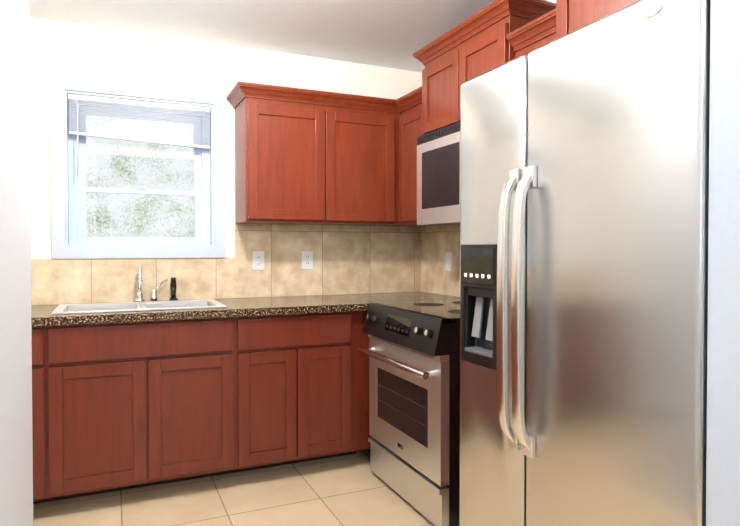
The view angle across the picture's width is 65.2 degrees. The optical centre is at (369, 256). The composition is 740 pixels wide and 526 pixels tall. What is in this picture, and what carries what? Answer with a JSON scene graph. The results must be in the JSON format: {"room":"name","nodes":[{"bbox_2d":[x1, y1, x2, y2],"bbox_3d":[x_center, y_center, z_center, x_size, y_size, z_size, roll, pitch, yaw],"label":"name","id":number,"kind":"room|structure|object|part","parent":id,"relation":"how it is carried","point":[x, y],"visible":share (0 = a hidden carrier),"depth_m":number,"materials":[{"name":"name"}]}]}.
{"room":"kitchen","nodes":[
{"label":"kitchen","id":0,"kind":"room"},
{"bbox_2d":[0,0,32,525],"bbox_3d":[-0.268,0.006,-0.060,0.140,2.440,3.430,0,1,-24],"label":"wall","id":1,"kind":"structure","parent":0,"point":[16,474],"depth_m":1.29,"materials":[{"name":"paint"}]},
{"bbox_2d":[29,17,421,258],"bbox_3d":[-1.205,-0.047,3.402,3.600,2.440,0.140,0,1,-24],"label":"wall","id":2,"kind":"structure","parent":0,"point":[68,50],"depth_m":3.31,"materials":[{"name":"paint"}]},
{"bbox_2d":[50,76,225,258],"bbox_3d":[-1.313,-0.479,3.335,0.915,0.973,0.153,0,1,-24],"label":"window","id":3,"kind":"structure","parent":2,"relation":"in","point":[75,103],"depth_m":3.29,"materials":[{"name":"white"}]},
{"bbox_2d":[31,224,420,304],"bbox_3d":[-1.179,0.029,3.334,3.352,0.452,0.008,0,1,-24],"label":"backsplash","id":4,"kind":"structure","parent":2,"relation":"attached to","point":[349,259],"depth_m":3.57,"materials":[{"name":"tile"}]},
{"bbox_2d":[253,251,263,269],"bbox_3d":[-0.683,0.024,3.545,0.070,0.114,0.009,0,1,-24],"label":"electrical outlet","id":5,"kind":"object","parent":4,"relation":"attached to","point":[258,260],"visible":1,"depth_m":3.54,"materials":[{"name":"white plastic"}]},
{"bbox_2d":[302,251,312,268],"bbox_3d":[-0.397,0.022,3.672,0.070,0.114,0.009,0,1,-24],"label":"electrical outlet","id":6,"kind":"object","parent":4,"relation":"attached to","point":[307,259],"visible":1,"depth_m":3.67,"materials":[{"name":"white plastic"}]},
{"bbox_2d":[231,88,337,224],"bbox_3d":[-0.510,-0.556,3.446,0.523,0.713,0.325,0,1,-24],"label":"upper cabinet","id":7,"kind":"object","parent":2,"relation":"attached to","point":[308,157],"depth_m":3.31,"materials":[{"name":"brown wood"}]},
{"bbox_2d":[334,100,385,225],"bbox_3d":[-0.147,-0.558,3.607,0.512,0.713,0.325,0,1,-24],"label":"upper cabinet","id":8,"kind":"object","parent":2,"relation":"attached to","point":[361,124],"depth_m":3.48,"materials":[{"name":"brown wood"}]},
{"bbox_2d":[33,449,434,525],"bbox_3d":[-0.123,1.240,0.986,3.960,0.060,5.790,0,1,-24],"label":"floor","id":9,"kind":"structure","parent":0,"point":[350,490],"depth_m":2.78,"materials":[{"name":"tile"}]},
{"bbox_2d":[32,325,67,503],"bbox_3d":[-1.724,0.743,2.774,0.486,0.880,0.602,0,1,-24],"label":"base cabinet","id":10,"kind":"object","parent":9,"relation":"on","point":[49,357],"depth_m":2.58,"materials":[{"name":"brown wood"}]},
{"bbox_2d":[64,316,251,497],"bbox_3d":[-1.178,0.739,3.017,0.971,0.880,0.602,0,1,-24],"label":"base cabinet","id":11,"kind":"object","parent":9,"relation":"on","point":[121,406],"depth_m":2.76,"materials":[{"name":"brown wood"}]},
{"bbox_2d":[252,311,355,469],"bbox_3d":[-0.542,0.735,3.300,0.697,0.880,0.602,0,1,-24],"label":"base cabinet","id":12,"kind":"object","parent":9,"relation":"on","point":[304,365],"depth_m":3.06,"materials":[{"name":"brown wood"}]},
{"bbox_2d":[31,292,459,326],"bbox_3d":[-1.048,0.279,3.053,3.356,0.040,0.630,0,1,-24],"label":"countertop","id":13,"kind":"structure","parent":12,"relation":"on","point":[41,315],"depth_m":2.92,"materials":[{"name":"stone"}]},
{"bbox_2d":[51,299,226,314],"bbox_3d":[-1.181,0.352,2.995,0.790,0.201,0.445,0,1,-24],"label":"sink","id":14,"kind":"object","parent":13,"relation":"in","point":[128,306],"visible":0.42,"depth_m":3.07,"materials":[{"name":"white ceramic"}]},
{"bbox_2d":[135,264,167,301],"bbox_3d":[-1.217,0.148,3.224,0.173,0.213,0.139,0,1,-24],"label":"faucet","id":15,"kind":"object","parent":13,"relation":"on","point":[139,295],"visible":0.92,"depth_m":3.23,"materials":[{"name":"silver metal"}]},
{"bbox_2d":[170,277,177,300],"bbox_3d":[-1.123,0.187,3.307,0.044,0.134,0.058,0,1,-24],"label":"sprayer","id":16,"kind":"object","parent":13,"relation":"on","point":[173,284],"visible":0.81,"depth_m":3.30,"materials":[{"name":"black plastic"}]},
{"bbox_2d":[358,300,459,525],"bbox_3d":[0.430,0.717,2.904,0.772,0.928,0.752,0,1,-24],"label":"range","id":17,"kind":"object","parent":9,"relation":"on","point":[412,351],"visible":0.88,"depth_m":2.63,"materials":[{"name":"silver metal"}]},
{"bbox_2d":[459,0,710,525],"bbox_3d":[0.850,0.297,1.750,0.910,1.802,0.903,0,1,-24],"label":"fridge","id":18,"kind":"object","parent":9,"relation":"on","point":[584,189],"visible":1,"depth_m":1.45,"materials":[{"name":"silver metal"}]},
{"bbox_3d":[0.373,0.157,1.895,0.056,0.394,0.202,0,1,-24],"label":"panel","id":19,"kind":"part","parent":18,"relation":"part of","materials":[{"name":"black plastic"}]},
{"bbox_3d":[0.504,0.006,1.482,0.063,1.132,0.510,0,1,-24],"label":"handle","id":20,"kind":"part","parent":18,"relation":"part of","materials":[{"name":"silver metal"}]},
{"bbox_2d":[29,0,547,71],"bbox_3d":[-0.123,-1.260,0.948,3.960,0.060,5.790,0,1,-24],"label":"ceiling","id":21,"kind":"structure","parent":0,"point":[396,34],"depth_m":3.10,"materials":[{"name":"paint"}]},
{"bbox_2d":[706,0,739,525],"bbox_3d":[1.104,-0.015,1.284,0.860,2.440,0.132,0,1,-24],"label":"wall","id":22,"kind":"structure","parent":0,"point":[723,439],"depth_m":1.14,"materials":[{"name":"paint"}]},
{"bbox_3d":[1.491,-0.020,1.619,0.120,2.440,5.310,0,1,-24],"label":"wall","id":23,"kind":"structure","parent":0,"visible":0},
{"bbox_2d":[402,96,437,226],"bbox_3d":[0.402,-0.556,3.482,0.345,0.713,0.346,0,1,-24],"label":"upper cabinet","id":24,"kind":"object","parent":23,"relation":"attached to","point":[409,108],"depth_m":3.45,"materials":[{"name":"brown wood"}]},
{"bbox_2d":[418,40,449,136],"bbox_3d":[0.549,-0.883,3.110,0.375,0.429,0.440,0,1,-24],"label":"upper cabinet","id":25,"kind":"object","parent":23,"relation":"attached to","point":[434,92],"depth_m":3.11,"materials":[{"name":"brown wood"}]},
{"bbox_2d":[421,226,459,296],"bbox_3d":[0.725,0.031,3.187,0.008,0.452,1.807,0,1,-24],"label":"backsplash","id":26,"kind":"structure","parent":23,"relation":"attached to","point":[438,243],"depth_m":3.77,"materials":[{"name":"tile"}]},
{"bbox_2d":[446,253,451,270],"bbox_3d":[0.499,0.031,3.674,0.009,0.114,0.070,0,1,-24],"label":"electrical outlet","id":27,"kind":"object","parent":26,"relation":"attached to","point":[448,261],"visible":1,"depth_m":3.66,"materials":[{"name":"white plastic"}]},
{"bbox_2d":[446,4,549,126],"bbox_3d":[0.679,-0.878,2.818,0.375,0.429,0.440,0,1,-24],"label":"upper cabinet","id":28,"kind":"object","parent":23,"relation":"attached to","point":[483,47],"depth_m":2.69,"materials":[{"name":"brown wood"}]},
{"bbox_2d":[417,122,459,225],"bbox_3d":[0.579,-0.417,2.955,0.450,0.490,0.752,0,1,-24],"label":"microwave","id":29,"kind":"object","parent":28,"relation":"attached to","point":[438,177],"visible":0.38,"depth_m":3.00,"materials":[{"name":"silver metal"}]},
{"bbox_2d":[510,20,549,60],"bbox_3d":[0.851,-0.556,2.471,0.345,0.743,0.338,0,1,-24],"label":"upper cabinet","id":30,"kind":"object","parent":23,"relation":"attached to","point":[540,37],"depth_m":2.45,"materials":[{"name":"brown wood"}]},
{"bbox_2d":[550,0,637,41],"bbox_3d":[1.002,-0.924,2.052,0.405,0.535,0.536,0,1,-24],"label":"upper cabinet","id":31,"kind":"object","parent":23,"relation":"attached to","point":[566,16],"depth_m":2.12,"materials":[{"name":"brown wood"}]},
{"label":"outside","id":32,"kind":"structure","parent":0,"visible":0},
{"bbox_2d":[68,116,209,237],"bbox_3d":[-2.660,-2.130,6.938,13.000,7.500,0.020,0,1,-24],"label":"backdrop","id":33,"kind":"structure","parent":32,"point":[159,222],"depth_m":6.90,"materials":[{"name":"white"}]}
]}

